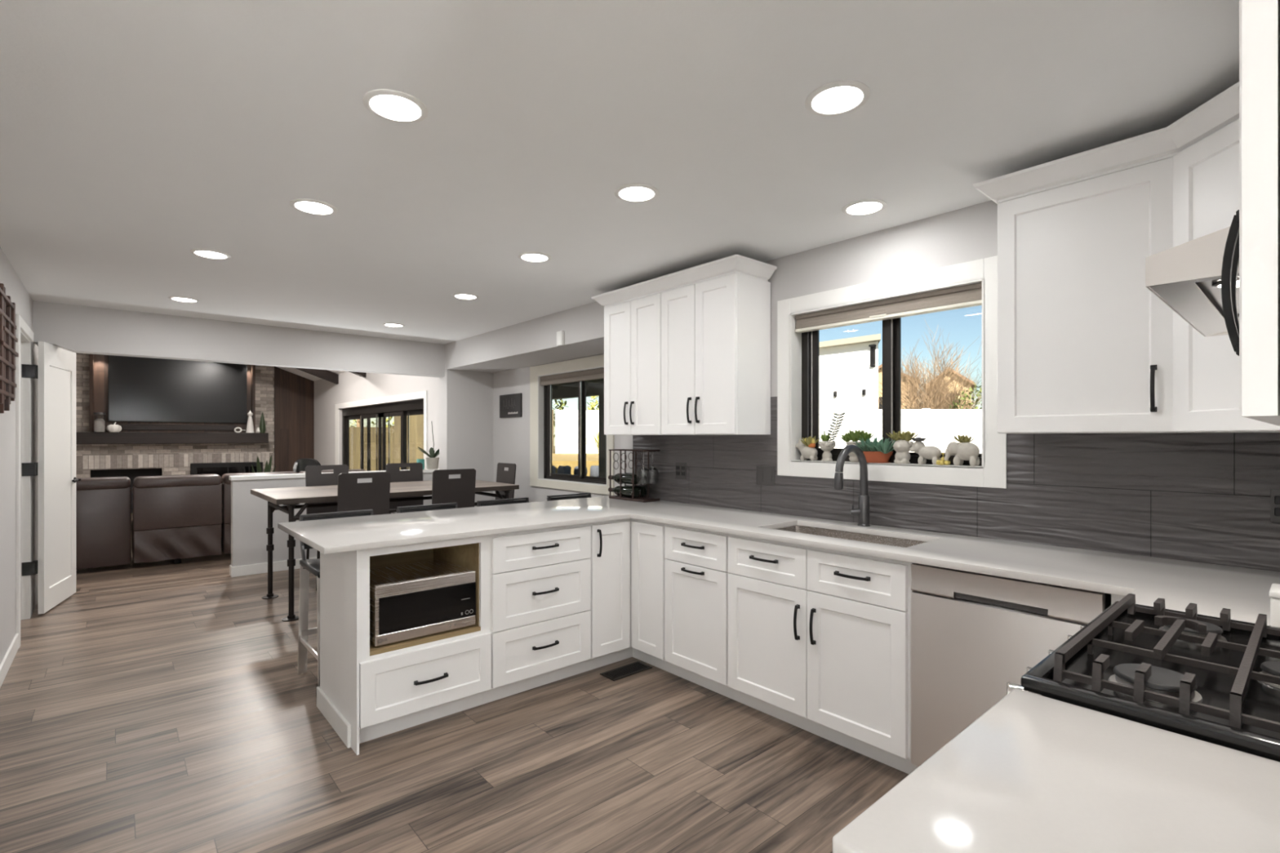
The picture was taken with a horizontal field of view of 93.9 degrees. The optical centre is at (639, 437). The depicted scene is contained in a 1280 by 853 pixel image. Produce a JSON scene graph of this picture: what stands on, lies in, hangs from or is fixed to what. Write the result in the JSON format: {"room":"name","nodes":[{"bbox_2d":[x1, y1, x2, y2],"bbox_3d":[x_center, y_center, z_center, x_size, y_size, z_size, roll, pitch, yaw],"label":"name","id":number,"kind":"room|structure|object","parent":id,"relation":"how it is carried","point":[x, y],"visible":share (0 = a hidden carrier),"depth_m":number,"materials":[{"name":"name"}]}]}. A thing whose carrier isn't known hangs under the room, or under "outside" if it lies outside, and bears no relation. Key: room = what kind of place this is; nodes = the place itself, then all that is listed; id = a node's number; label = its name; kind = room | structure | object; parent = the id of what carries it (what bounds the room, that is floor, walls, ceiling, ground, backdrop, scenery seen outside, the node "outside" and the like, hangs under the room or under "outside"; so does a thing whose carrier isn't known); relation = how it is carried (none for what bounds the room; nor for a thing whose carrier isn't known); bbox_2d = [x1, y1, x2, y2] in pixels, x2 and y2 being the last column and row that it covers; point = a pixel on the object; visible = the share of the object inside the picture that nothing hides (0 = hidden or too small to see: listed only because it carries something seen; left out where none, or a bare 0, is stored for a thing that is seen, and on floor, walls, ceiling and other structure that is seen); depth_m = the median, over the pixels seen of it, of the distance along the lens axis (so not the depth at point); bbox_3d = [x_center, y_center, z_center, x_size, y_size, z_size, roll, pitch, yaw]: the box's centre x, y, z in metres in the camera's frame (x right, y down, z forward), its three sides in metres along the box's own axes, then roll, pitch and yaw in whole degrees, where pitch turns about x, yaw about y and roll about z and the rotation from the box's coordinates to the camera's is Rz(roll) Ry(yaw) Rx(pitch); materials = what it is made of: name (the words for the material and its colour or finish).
{"room":"kitchen","nodes":[
{"label":"kitchen","id":0,"kind":"room"},
{"bbox_2d":[0,247,38,663],"bbox_3d":[-3.313,0.150,2.947,0.120,2.440,5.800,0,0,-41],"label":"wall","id":1,"kind":"structure","parent":0,"point":[15,288],"depth_m":3.73,"materials":[{"name":"grey paint"}]},
{"bbox_2d":[0,283,18,413],"bbox_3d":[-3.498,-0.480,3.281,0.040,0.700,0.945,0,0,-41],"label":"wall art","id":2,"kind":"object","parent":1,"relation":"attached to","point":[8,339],"visible":1,"depth_m":3.36,"materials":[{"name":"brown wood"}]},
{"bbox_2d":[0,633,18,688],"bbox_3d":[-2.694,1.320,2.342,0.014,0.100,4.075,0,0,-41],"label":"baseboard","id":3,"kind":"structure","parent":1,"relation":"attached to","point":[7,660],"depth_m":3.54,"materials":[{"name":"white paint"}]},
{"bbox_2d":[15,314,33,648],"bbox_3d":[-4.385,0.285,4.179,0.141,2.170,0.915,0,0,-41],"label":"trim","id":4,"kind":"structure","parent":1,"relation":"attached to","point":[23,345],"depth_m":4.48,"materials":[{"name":"white paint"}]},
{"bbox_2d":[21,341,80,613],"bbox_3d":[-4.765,0.310,4.877,0.096,2.096,0.811,0,0,-24],"label":"door","id":5,"kind":"structure","parent":1,"relation":"in","point":[55,371],"depth_m":4.84,"materials":[{"name":"white paint"}]},
{"bbox_2d":[36,344,274,513],"bbox_3d":[-8.921,-0.830,10.778,3.985,4.400,0.288,0,0,-41],"label":"brick wall","id":6,"kind":"structure","parent":0,"point":[131,461],"depth_m":10.79,"materials":[{"name":"grey brick"}]},
{"bbox_2d":[75,424,268,444],"bbox_3d":[-8.407,-0.057,10.909,2.760,0.346,0.250,0,0,-41],"label":"mantel shelf","id":7,"kind":"object","parent":6,"relation":"attached to","point":[82,437],"visible":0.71,"depth_m":10.79,"materials":[{"name":"brown wood"}]},
{"bbox_2d":[88,354,93,431],"bbox_3d":[-9.326,-1.010,10.163,0.052,1.841,0.160,0,0,-41],"label":"wooden post","id":8,"kind":"object","parent":7,"relation":"on","point":[91,356],"visible":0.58,"depth_m":10.10,"materials":[{"name":"brown wood"}]},
{"bbox_2d":[93,412,105,432],"bbox_3d":[-9.159,-0.257,10.130,0.154,0.340,0.154,0,0,-41],"label":"glass jar","id":9,"kind":"object","parent":7,"relation":"on","point":[99,417],"visible":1,"depth_m":10.07,"materials":[{"name":"white"}]},
{"bbox_2d":[250,364,255,432],"bbox_3d":[-7.574,-1.010,11.698,0.052,1.841,0.160,0,0,-41],"label":"wooden post","id":10,"kind":"object","parent":7,"relation":"on","point":[252,366],"visible":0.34,"depth_m":11.64,"materials":[{"name":"brown wood"}]},
{"bbox_2d":[107,355,247,423],"bbox_3d":[-8.424,-0.853,10.984,2.023,1.155,0.058,0,0,-41],"label":"television","id":11,"kind":"object","parent":6,"relation":"attached to","point":[140,389],"visible":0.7,"depth_m":10.90,"materials":[{"name":"black glass"}]},
{"bbox_2d":[190,462,262,483],"bbox_3d":[-7.963,0.931,11.537,1.137,0.878,0.290,0,0,-41],"label":"fireplace insert","id":12,"kind":"object","parent":6,"relation":"in","point":[220,468],"visible":0.25,"depth_m":11.38,"materials":[{"name":"black metal"}]},
{"bbox_2d":[32,300,444,377],"bbox_3d":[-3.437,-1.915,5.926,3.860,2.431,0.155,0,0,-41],"label":"wall header","id":13,"kind":"structure","parent":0,"point":[79,329],"depth_m":5.49,"materials":[{"name":"grey paint"}]},
{"bbox_2d":[274,366,314,471],"bbox_3d":[-7.152,-0.030,12.327,0.712,2.800,0.270,0,0,-41],"label":"wall panel","id":14,"kind":"object","parent":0,"point":[294,394],"visible":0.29,"depth_m":12.20,"materials":[{"name":"brown wood"}]},
{"bbox_2d":[275,366,346,381],"bbox_3d":[-6.271,-2.074,8.333,4.950,1.916,7.200,0,0,-41],"label":"ceiling","id":15,"kind":"structure","parent":0,"point":[292,370],"depth_m":11.95,"materials":[{"name":"white paint"}]},
{"bbox_2d":[295,368,338,384],"bbox_3d":[-7.396,-1.923,9.580,4.700,1.862,0.120,0,0,-41],"label":"ceiling beam","id":16,"kind":"structure","parent":15,"relation":"attached to","point":[326,375],"depth_m":10.93,"materials":[{"name":"brown wood"}]},
{"bbox_2d":[229,468,439,577],"bbox_3d":[-3.202,0.877,6.648,2.255,0.985,0.150,0,0,-41],"label":"wall","id":17,"kind":"structure","parent":0,"point":[249,512],"depth_m":6.01,"materials":[{"name":"grey paint"}]},
{"bbox_2d":[417,422,439,469],"bbox_3d":[-2.495,0.094,7.266,0.470,0.580,0.246,0,0,-41],"label":"orchid","id":18,"kind":"object","parent":17,"relation":"on","point":[432,461],"visible":0.9,"depth_m":7.20,"materials":[{"name":"green plant"}]},
{"bbox_2d":[0,514,909,852],"bbox_3d":[-3.431,1.430,3.841,7.300,0.120,17.700,0,0,-41],"label":"floor","id":19,"kind":"structure","parent":0,"point":[179,717],"depth_m":2.55,"materials":[{"name":"brown wood"}]},
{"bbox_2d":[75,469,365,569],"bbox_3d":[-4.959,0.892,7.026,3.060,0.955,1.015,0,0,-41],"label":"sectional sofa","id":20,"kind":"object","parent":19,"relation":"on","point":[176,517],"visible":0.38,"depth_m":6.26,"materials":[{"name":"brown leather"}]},
{"bbox_2d":[75,476,130,490],"bbox_3d":[-5.651,0.477,6.061,0.738,0.125,0.275,0,0,-41],"label":"cushion","id":21,"kind":"object","parent":20,"relation":"on","point":[107,483],"depth_m":6.08,"materials":[{"name":"brown leather"}]},
{"bbox_2d":[133,474,221,488],"bbox_3d":[-5.009,0.477,6.490,0.748,0.125,0.275,0,0,-41],"label":"cushion","id":22,"kind":"object","parent":20,"relation":"on","point":[195,481],"depth_m":6.40,"materials":[{"name":"brown leather"}]},
{"bbox_2d":[222,471,297,484],"bbox_3d":[-4.429,0.477,6.998,0.750,0.125,0.275,0,0,-41],"label":"cushion","id":23,"kind":"object","parent":20,"relation":"on","point":[225,477],"depth_m":6.80,"materials":[{"name":"leather"}]},
{"bbox_2d":[298,469,365,473],"bbox_3d":[-3.850,0.477,7.505,0.750,0.125,0.275,0,0,-41],"label":"cushion","id":24,"kind":"object","parent":20,"relation":"on","point":[349,470],"depth_m":7.47,"materials":[{"name":"fabric"}]},
{"bbox_2d":[293,457,320,473],"bbox_3d":[-5.749,0.870,10.386,0.540,1.000,0.540,0,0,-41],"label":"armchair","id":25,"kind":"object","parent":19,"relation":"on","point":[300,464],"visible":0.11,"depth_m":10.49,"materials":[{"name":"grey leather"}]},
{"bbox_2d":[305,464,348,591],"bbox_3d":[-2.891,0.820,5.637,0.393,1.101,0.455,0,0,-41],"label":"dining chair","id":26,"kind":"object","parent":19,"relation":"on","point":[314,477],"visible":0.25,"depth_m":5.75,"materials":[{"name":"metal"}]},
{"bbox_2d":[297,509,373,686],"bbox_3d":[-1.670,0.911,3.431,0.430,0.919,0.502,0,0,-41],"label":"bar stool","id":27,"kind":"object","parent":19,"relation":"on","point":[307,566],"visible":0.32,"depth_m":3.45,"materials":[{"name":"black metal"}]},
{"bbox_2d":[337,471,390,515],"bbox_3d":[-2.253,0.820,4.746,0.393,1.101,0.455,0,0,-41],"label":"dining chair","id":28,"kind":"object","parent":19,"relation":"on","point":[352,495],"visible":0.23,"depth_m":4.58,"materials":[{"name":"metal"}]},
{"bbox_2d":[250,480,519,622],"bbox_3d":[-2.284,0.912,5.483,2.020,0.915,1.141,0,0,-41],"label":"dining table","id":29,"kind":"object","parent":19,"relation":"on","point":[289,497],"visible":0.59,"depth_m":5.10,"materials":[{"name":"brown wood"}]},
{"bbox_2d":[316,534,491,755],"bbox_3d":[-1.183,0.927,3.004,0.647,0.885,0.672,0,0,-41],"label":"base cabinet","id":30,"kind":"object","parent":19,"relation":"on","point":[366,691],"visible":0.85,"depth_m":2.79,"materials":[{"name":"white paint"}]},
{"bbox_2d":[369,559,475,646],"bbox_3d":[-1.126,0.803,2.964,0.480,0.277,0.397,0,0,-41],"label":"microwave","id":31,"kind":"object","parent":30,"relation":"in","point":[411,601],"visible":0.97,"depth_m":2.82,"materials":[{"name":"silver metal"}]},
{"bbox_2d":[386,462,423,513],"bbox_3d":[-2.333,0.820,6.126,0.393,1.101,0.455,0,0,-41],"label":"dining chair","id":32,"kind":"object","parent":19,"relation":"on","point":[415,473],"visible":0.23,"depth_m":6.28,"materials":[{"name":"metal"}]},
{"bbox_2d":[396,502,457,513],"bbox_3d":[-1.263,0.911,3.825,0.430,0.919,0.502,0,0,-41],"label":"bar stool","id":33,"kind":"object","parent":19,"relation":"on","point":[450,505],"visible":0.08,"depth_m":3.98,"materials":[{"name":"black plastic"}]},
{"bbox_2d":[431,468,475,508],"bbox_3d":[-1.711,0.820,5.221,0.393,1.101,0.455,0,0,-41],"label":"dining chair","id":34,"kind":"object","parent":19,"relation":"on","point":[445,490],"visible":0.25,"depth_m":5.06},
{"bbox_2d":[476,497,528,506],"bbox_3d":[-0.842,0.911,4.194,0.430,0.919,0.502,0,0,-41],"label":"bar stool","id":35,"kind":"object","parent":19,"relation":"on","point":[524,500],"visible":0.09,"depth_m":4.35,"materials":[{"name":"black metal"}]},
{"bbox_2d":[495,462,515,501],"bbox_3d":[-1.559,0.820,6.106,0.455,1.101,0.393,0,0,-41],"label":"dining chair","id":36,"kind":"object","parent":19,"relation":"on","point":[503,476],"visible":0.23,"depth_m":6.22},
{"bbox_2d":[482,523,591,704],"bbox_3d":[-0.703,0.927,3.415,0.616,0.885,0.656,0,0,-41],"label":"base cabinet","id":37,"kind":"object","parent":19,"relation":"on","point":[540,579],"visible":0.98,"depth_m":3.18,"materials":[{"name":"white paint"}]},
{"bbox_2d":[600,661,652,680],"bbox_3d":[-0.080,1.367,3.501,0.295,0.006,0.132,0,0,-41],"label":"floor vent","id":38,"kind":"object","parent":19,"relation":"in","point":[627,670],"visible":1,"depth_m":3.50,"materials":[{"name":"brown metal"}]},
{"bbox_2d":[580,518,676,675],"bbox_3d":[-0.038,0.927,3.826,0.924,0.885,0.914,0,0,-41],"label":"base cabinet","id":39,"kind":"object","parent":19,"relation":"on","point":[628,558],"visible":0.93,"depth_m":3.49,"materials":[{"name":"white paint"}]},
{"bbox_2d":[277,495,1279,626],"bbox_3d":[0.242,0.469,2.459,2.316,0.028,3.940,0,0,-41],"label":"countertop","id":40,"kind":"structure","parent":39,"relation":"on","point":[1213,588],"depth_m":2.59,"materials":[{"name":"white stone"}]},
{"bbox_2d":[608,448,659,502],"bbox_3d":[-0.044,0.272,4.378,0.168,0.366,0.395,0,0,-41],"label":"wine rack","id":41,"kind":"object","parent":40,"relation":"on","point":[639,499],"visible":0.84,"depth_m":4.37,"materials":[{"name":"brown metal"}]},
{"bbox_2d":[636,451,649,484],"bbox_3d":[0.023,0.216,4.232,0.097,0.231,0.097,0,0,-41],"label":"wine glass","id":42,"kind":"object","parent":41,"relation":"hanging from","point":[642,474],"visible":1,"depth_m":4.20,"materials":[{"name":"clear glass"}]},
{"bbox_2d":[775,524,925,547],"bbox_3d":[0.982,0.587,2.878,0.402,0.206,0.807,0,0,-41],"label":"sink","id":43,"kind":"object","parent":40,"relation":"in","point":[905,543],"visible":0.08,"depth_m":3.04,"materials":[{"name":"silver metal"}]},
{"bbox_2d":[833,444,870,526],"bbox_3d":[1.055,0.246,3.009,0.298,0.418,0.088,0,0,-41],"label":"kitchen faucet","id":44,"kind":"object","parent":40,"relation":"on","point":[863,510],"visible":1,"depth_m":3.05,"materials":[{"name":"grey metal"}]},
{"bbox_2d":[1269,583,1279,627],"bbox_3d":[1.590,0.411,1.421,0.119,0.088,0.126,0,0,-41],"label":"canister","id":45,"kind":"object","parent":40,"relation":"on","point":[1274,592],"visible":0.94,"depth_m":1.42,"materials":[{"name":"white ceramic"}]},
{"bbox_2d":[664,524,739,702],"bbox_3d":[0.513,0.927,3.395,0.664,0.885,0.460,0,0,-41],"label":"base cabinet","id":46,"kind":"object","parent":19,"relation":"on","point":[695,562],"visible":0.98,"depth_m":3.19,"materials":[{"name":"white paint"}]},
{"bbox_2d":[727,533,918,773],"bbox_3d":[0.971,0.927,2.872,0.664,0.885,0.928,0,0,-41],"label":"base cabinet","id":47,"kind":"object","parent":19,"relation":"on","point":[819,640],"visible":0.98,"depth_m":2.61,"materials":[{"name":"white paint"}]},
{"bbox_2d":[911,563,1111,766],"bbox_3d":[1.484,0.931,2.294,0.624,0.878,0.616,0,0,-41],"label":"dishwasher","id":48,"kind":"object","parent":19,"relation":"on","point":[973,634],"visible":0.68,"depth_m":2.16,"materials":[{"name":"metal"}]},
{"bbox_2d":[1006,593,1279,761],"bbox_3d":[1.171,0.874,1.117,0.767,0.953,0.694,0,0,-41],"label":"gas range","id":49,"kind":"object","parent":19,"relation":"on","point":[1211,679],"visible":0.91,"depth_m":1.09,"materials":[{"name":"black metal"}]},
{"bbox_3d":[0.667,0.929,0.653,0.585,0.881,0.660,0,0,-41],"label":"base cabinet","id":50,"kind":"object","parent":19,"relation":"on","visible":0},
{"bbox_2d":[832,688,1279,852],"bbox_3d":[0.664,0.472,0.642,0.617,0.034,0.650,0,0,-41],"label":"countertop","id":51,"kind":"structure","parent":50,"relation":"on","point":[1033,773],"depth_m":0.76,"materials":[{"name":"white stone"}]},
{"bbox_2d":[439,343,493,506],"bbox_3d":[-2.058,0.150,7.098,0.580,2.440,0.210,0,0,-41],"label":"wall","id":52,"kind":"structure","parent":0,"point":[465,397],"depth_m":6.99,"materials":[{"name":"grey paint"}]},
{"bbox_2d":[314,354,621,502],"bbox_3d":[-3.215,0.060,8.730,0.470,2.620,10.370,0,0,-41],"label":"wall","id":53,"kind":"structure","parent":0,"point":[351,387],"depth_m":7.72,"materials":[{"name":"grey paint"}]},
{"bbox_2d":[334,390,427,469],"bbox_3d":[-4.267,0.375,9.563,0.016,1.990,4.390,0,0,-41],"label":"trim","id":54,"kind":"structure","parent":53,"relation":"attached to","point":[422,394],"depth_m":9.04,"materials":[{"name":"white paint"}]},
{"bbox_2d":[342,399,423,471],"bbox_3d":[-4.147,0.422,9.582,0.090,1.896,4.080,0,0,-41],"label":"door","id":55,"kind":"structure","parent":53,"relation":"in","point":[412,407],"depth_m":9.56,"materials":[{"name":"brown metal"}]},
{"bbox_2d":[499,393,522,417],"bbox_3d":[-1.490,-0.362,6.873,0.024,0.265,0.493,0,0,-41],"label":"wall sign","id":56,"kind":"object","parent":53,"relation":"attached to","point":[510,405],"visible":1,"depth_m":6.84,"materials":[{"name":"black"}]},
{"bbox_2d":[529,354,613,495],"bbox_3d":[-0.720,-0.120,6.000,0.016,1.300,1.455,0,0,-41],"label":"trim","id":57,"kind":"structure","parent":53,"relation":"attached to","point":[597,361],"depth_m":6.15,"materials":[{"name":"white paint"}]},
{"bbox_2d":[537,366,606,486],"bbox_3d":[-0.639,-0.105,6.021,0.165,1.116,1.206,0,0,-41],"label":"window","id":58,"kind":"structure","parent":53,"relation":"in","point":[544,393],"depth_m":6.36,"materials":[{"name":"white paint"}]},
{"bbox_2d":[540,368,604,386],"bbox_3d":[-0.673,-0.603,5.992,0.045,0.095,1.180,0,0,-41],"label":"window shade","id":59,"kind":"object","parent":58,"relation":"attached to","point":[595,374],"visible":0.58,"depth_m":5.95,"materials":[{"name":"beige fabric"}]},
{"bbox_2d":[446,301,604,373],"bbox_3d":[-1.009,-0.924,5.901,0.580,0.292,2.973,0,0,-41],"label":"soffit","id":60,"kind":"structure","parent":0,"point":[531,343],"depth_m":5.57,"materials":[{"name":"grey paint"}]},
{"bbox_2d":[551,449,598,475],"bbox_3d":[-1.648,1.140,19.297,7.656,1.300,10.404,0,0,-8],"label":"bank","id":61,"kind":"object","parent":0,"point":[562,460],"visible":0.06,"depth_m":15.02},
{"bbox_2d":[555,409,598,453],"bbox_3d":[-0.923,-0.180,19.985,3.798,1.500,0.120,0,0,0],"label":"fence","id":62,"kind":"object","parent":61,"relation":"on","point":[566,420],"visible":0.31,"depth_m":19.96,"materials":[{"name":"plastic"}]},
{"bbox_2d":[0,0,1239,344],"bbox_3d":[-1.059,-1.130,1.133,7.300,0.120,10.500,0,0,-41],"label":"ceiling","id":63,"kind":"structure","parent":0,"point":[136,136],"depth_m":2.06,"materials":[{"name":"white paint"}]},
{"bbox_2d":[190,248,231,259],"bbox_3d":[-2.502,-1.067,3.485,0.196,0.007,0.196,0,0,-41],"label":"recessed light","id":64,"kind":"object","parent":63,"relation":"in","point":[206,253],"visible":1,"depth_m":3.47,"materials":[{"name":"white paint"}]},
{"bbox_2d":[289,198,337,215],"bbox_3d":[-1.514,-1.067,2.775,0.196,0.007,0.196,0,0,-41],"label":"recessed light","id":65,"kind":"object","parent":63,"relation":"in","point":[312,206],"visible":1,"depth_m":2.76,"materials":[{"name":"white paint"}]},
{"bbox_2d":[362,88,427,123],"bbox_3d":[-0.790,-1.067,1.934,0.196,0.007,0.196,0,0,-41],"label":"recessed light","id":66,"kind":"object","parent":63,"relation":"in","point":[392,105],"visible":1,"depth_m":1.92,"materials":[{"name":"white paint"}]},
{"bbox_2d":[517,252,551,262],"bbox_3d":[-0.625,-1.067,3.545,0.196,0.007,0.196,0,0,-41],"label":"recessed light","id":67,"kind":"object","parent":63,"relation":"in","point":[535,257],"visible":1,"depth_m":3.54,"materials":[{"name":"white paint"}]},
{"bbox_2d":[613,183,658,202],"bbox_3d":[-0.015,-1.067,2.617,0.196,0.007,0.196,0,0,-41],"label":"recessed light","id":68,"kind":"object","parent":63,"relation":"in","point":[630,193],"visible":1,"depth_m":2.60,"materials":[{"name":"white paint"}]},
{"bbox_2d":[804,80,870,116],"bbox_3d":[0.623,-1.067,1.889,0.196,0.007,0.196,0,0,-41],"label":"recessed light","id":69,"kind":"object","parent":63,"relation":"in","point":[839,97],"visible":1,"depth_m":1.88,"materials":[{"name":"white paint"}]},
{"bbox_2d":[841,199,886,216],"bbox_3d":[1.042,-1.067,2.780,0.196,0.007,0.196,0,0,-41],"label":"recessed light","id":70,"kind":"object","parent":63,"relation":"in","point":[865,206],"visible":1,"depth_m":2.77,"materials":[{"name":"white paint"}]},
{"bbox_2d":[621,200,1279,572],"bbox_3d":[1.234,0.150,3.213,0.148,2.440,4.027,0,0,-41],"label":"wall","id":71,"kind":"structure","parent":0,"point":[969,233],"depth_m":3.09,"materials":[{"name":"grey paint"}]},
{"bbox_2d":[604,293,662,435],"bbox_3d":[0.048,-0.474,4.163,0.361,0.916,0.596,0,0,-41],"label":"upper cabinet","id":72,"kind":"object","parent":71,"relation":"attached to","point":[633,328],"visible":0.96,"depth_m":4.04,"materials":[{"name":"white paint"}]},
{"bbox_2d":[661,273,770,435],"bbox_3d":[0.448,-0.474,3.708,0.361,0.916,0.614,0,0,-41],"label":"upper cabinet","id":73,"kind":"object","parent":71,"relation":"attached to","point":[716,332],"visible":1,"depth_m":3.54,"materials":[{"name":"white paint"}]},
{"bbox_2d":[591,253,777,307],"bbox_3d":[0.230,-0.969,3.913,0.367,0.078,1.340,0,0,-41],"label":"crown molding","id":74,"kind":"structure","parent":73,"relation":"on","point":[735,264],"depth_m":3.60,"materials":[{"name":"white paint"}]},
{"bbox_2d":[789,277,984,468],"bbox_3d":[1.278,-0.291,3.151,0.164,0.865,1.042,0,0,-41],"label":"window","id":75,"kind":"structure","parent":71,"relation":"in","point":[804,347],"depth_m":3.36,"materials":[{"name":"white paint"}]},
{"bbox_2d":[795,435,820,461],"bbox_3d":[0.973,0.062,3.466,0.101,0.144,0.122,0,0,-15],"label":"planter","id":76,"kind":"object","parent":75,"relation":"on","point":[806,448],"visible":1,"depth_m":3.43,"materials":[{"name":"white ceramic"}]},
{"bbox_2d":[818,412,845,461],"bbox_3d":[1.079,0.001,3.339,0.096,0.273,0.169,0,0,-41],"label":"planter","id":77,"kind":"object","parent":75,"relation":"on","point":[827,445],"visible":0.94,"depth_m":3.34,"materials":[{"name":"white ceramic"}]},
{"bbox_2d":[839,429,874,462],"bbox_3d":[1.177,0.046,3.236,0.124,0.180,0.198,0,0,-41],"label":"planter","id":78,"kind":"object","parent":75,"relation":"on","point":[856,436],"visible":0.61,"depth_m":3.22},
{"bbox_2d":[855,437,895,462],"bbox_3d":[1.249,0.065,3.133,0.184,0.137,0.250,0,0,-41],"label":"planter","id":79,"kind":"object","parent":75,"relation":"on","point":[877,451],"visible":0.96,"depth_m":3.11,"materials":[{"name":"ceramic"}]},
{"bbox_2d":[795,282,982,333],"bbox_3d":[1.256,-0.662,3.130,0.056,0.097,1.012,0,0,-41],"label":"window shade","id":80,"kind":"object","parent":75,"relation":"attached to","point":[967,295],"visible":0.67,"depth_m":3.05,"materials":[{"name":"beige fabric"}]},
{"bbox_2d":[886,430,919,463],"bbox_3d":[1.344,0.050,3.048,0.117,0.173,0.146,0,0,-41],"label":"planter","id":81,"kind":"object","parent":75,"relation":"on","point":[902,444],"visible":0.95,"depth_m":3.02,"materials":[{"name":"white ceramic"}]},
{"bbox_2d":[909,437,941,465],"bbox_3d":[1.413,0.068,2.955,0.071,0.137,0.142,0,0,-41],"label":"planter","id":82,"kind":"object","parent":75,"relation":"on","point":[930,452],"visible":0.98,"depth_m":2.94,"materials":[{"name":"white ceramic"}]},
{"bbox_2d":[944,434,979,466],"bbox_3d":[1.527,0.061,2.832,0.088,0.149,0.149,0,0,-41],"label":"planter","id":83,"kind":"object","parent":75,"relation":"on","point":[965,451],"visible":1,"depth_m":2.80,"materials":[{"name":"white ceramic"}]},
{"bbox_2d":[777,255,1006,488],"bbox_3d":[1.222,-0.292,3.103,0.016,1.037,1.216,0,0,-41],"label":"trim","id":84,"kind":"structure","parent":71,"relation":"attached to","point":[993,473],"depth_m":2.95,"materials":[{"name":"white paint"}]},
{"bbox_2d":[632,396,1279,571],"bbox_3d":[1.183,0.106,3.152,0.010,0.698,3.743,0,0,-41],"label":"wall tile","id":85,"kind":"structure","parent":71,"relation":"attached to","point":[1197,497],"depth_m":2.46,"materials":[{"name":"grey tile"}]},
{"bbox_2d":[755,466,774,485],"bbox_3d":[0.758,0.232,3.621,0.010,0.116,0.136,0,0,-41],"label":"light switch","id":86,"kind":"object","parent":85,"relation":"attached to","point":[765,475],"visible":1,"depth_m":3.62,"materials":[{"name":"grey plastic"}]},
{"bbox_2d":[1270,488,1279,523],"bbox_3d":[2.182,0.232,1.997,0.009,0.116,0.104,0,0,-41],"label":"wall outlet","id":87,"kind":"object","parent":85,"relation":"attached to","point":[1274,493],"visible":1,"depth_m":2.03,"materials":[{"name":"grey plastic"}]},
{"bbox_2d":[997,157,1182,433],"bbox_3d":[1.705,-0.474,2.273,0.361,0.916,0.534,0,0,-41],"label":"upper cabinet","id":88,"kind":"object","parent":71,"relation":"attached to","point":[1084,346],"visible":0.97,"depth_m":2.16,"materials":[{"name":"white paint"}]},
{"bbox_2d":[973,81,1239,204],"bbox_3d":[1.235,-0.969,1.343,0.766,0.078,2.619,0,0,27],"label":"crown molding","id":89,"kind":"structure","parent":88,"relation":"on","point":[1222,110],"depth_m":2.05,"materials":[{"name":"white paint"}]},
{"bbox_2d":[1173,119,1279,432],"bbox_3d":[1.985,-0.474,1.770,0.603,0.916,0.603,0,0,-41],"label":"upper cabinet","id":90,"kind":"object","parent":71,"relation":"attached to","point":[1206,174],"visible":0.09,"depth_m":1.86,"materials":[{"name":"white paint"}]},
{"bbox_3d":[1.592,0.150,0.929,2.620,2.440,0.120,0,0,-41],"label":"wall","id":91,"kind":"structure","parent":0,"visible":0},
{"bbox_2d":[1221,0,1279,426],"bbox_3d":[0.771,-0.470,0.538,0.584,0.924,0.351,0,0,-41],"label":"upper cabinet","id":92,"kind":"object","parent":91,"relation":"attached to","point":[1252,244],"visible":1,"depth_m":0.45,"materials":[{"name":"white paint"}]},
{"bbox_3d":[1.286,-0.681,0.969,0.758,0.502,0.320,0,0,-41],"label":"upper cabinet","id":93,"kind":"object","parent":91,"relation":"attached to","visible":0},
{"bbox_2d":[1145,226,1239,337],"bbox_3d":[1.233,-0.335,1.019,0.726,0.188,0.464,0,0,-41],"label":"range hood","id":94,"kind":"object","parent":93,"relation":"attached to","point":[1186,277],"visible":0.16,"depth_m":0.95,"materials":[{"name":"silver metal"}]},
{"label":"ground","id":95,"kind":"structure","parent":0,"visible":0},
{"bbox_2d":[349,409,553,471],"bbox_3d":[-7.308,0.295,19.232,8.918,2.450,1.125,0,0,-17],"label":"wooden fence","id":96,"kind":"object","parent":95,"relation":"on","point":[415,422],"visible":0.16,"depth_m":19.42,"materials":[{"name":"brown wood"}]},
{"bbox_2d":[819,333,880,409],"bbox_3d":[4.661,-0.485,18.960,4.400,4.010,8.420,0,0,-41],"label":"house","id":97,"kind":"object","parent":95,"relation":"on","point":[849,366],"visible":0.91,"depth_m":15.14,"materials":[{"name":"white paint"}]},
{"bbox_2d":[819,408,982,453],"bbox_3d":[7.309,0.472,11.954,9.592,2.096,0.120,0,0,0],"label":"fence","id":98,"kind":"object","parent":95,"relation":"on","point":[939,427],"visible":0.06,"depth_m":11.92,"materials":[{"name":"plastic"}]},
{"bbox_2d":[878,318,982,409],"bbox_3d":[10.110,-1.388,20.957,4.282,5.853,5.588,0,0,2],"label":"bare tree","id":99,"kind":"object","parent":95,"relation":"on","point":[922,400],"visible":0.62,"depth_m":20.62,"materials":[{"name":"brown plant"}]},
{"bbox_2d":[947,382,982,409],"bbox_3d":[8.463,0.069,14.778,1.705,2.903,1.763,0,0,-41],"label":"shrub","id":100,"kind":"object","parent":95,"relation":"on","point":[971,389],"visible":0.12,"depth_m":14.81,"materials":[{"name":"green plant"}]},
{"bbox_3d":[-2.161,1.455,10.205,3.000,0.129,10.800,0,0,-41],"label":"patio slab","id":101,"kind":"object","parent":95,"relation":"on","visible":0},
{"bbox_2d":[551,378,606,477],"bbox_3d":[-2.683,0.150,10.612,2.750,2.480,9.500,0,0,-41],"label":"patio cover","id":102,"kind":"object","parent":101,"relation":"on","point":[593,387],"visible":0.06,"depth_m":9.92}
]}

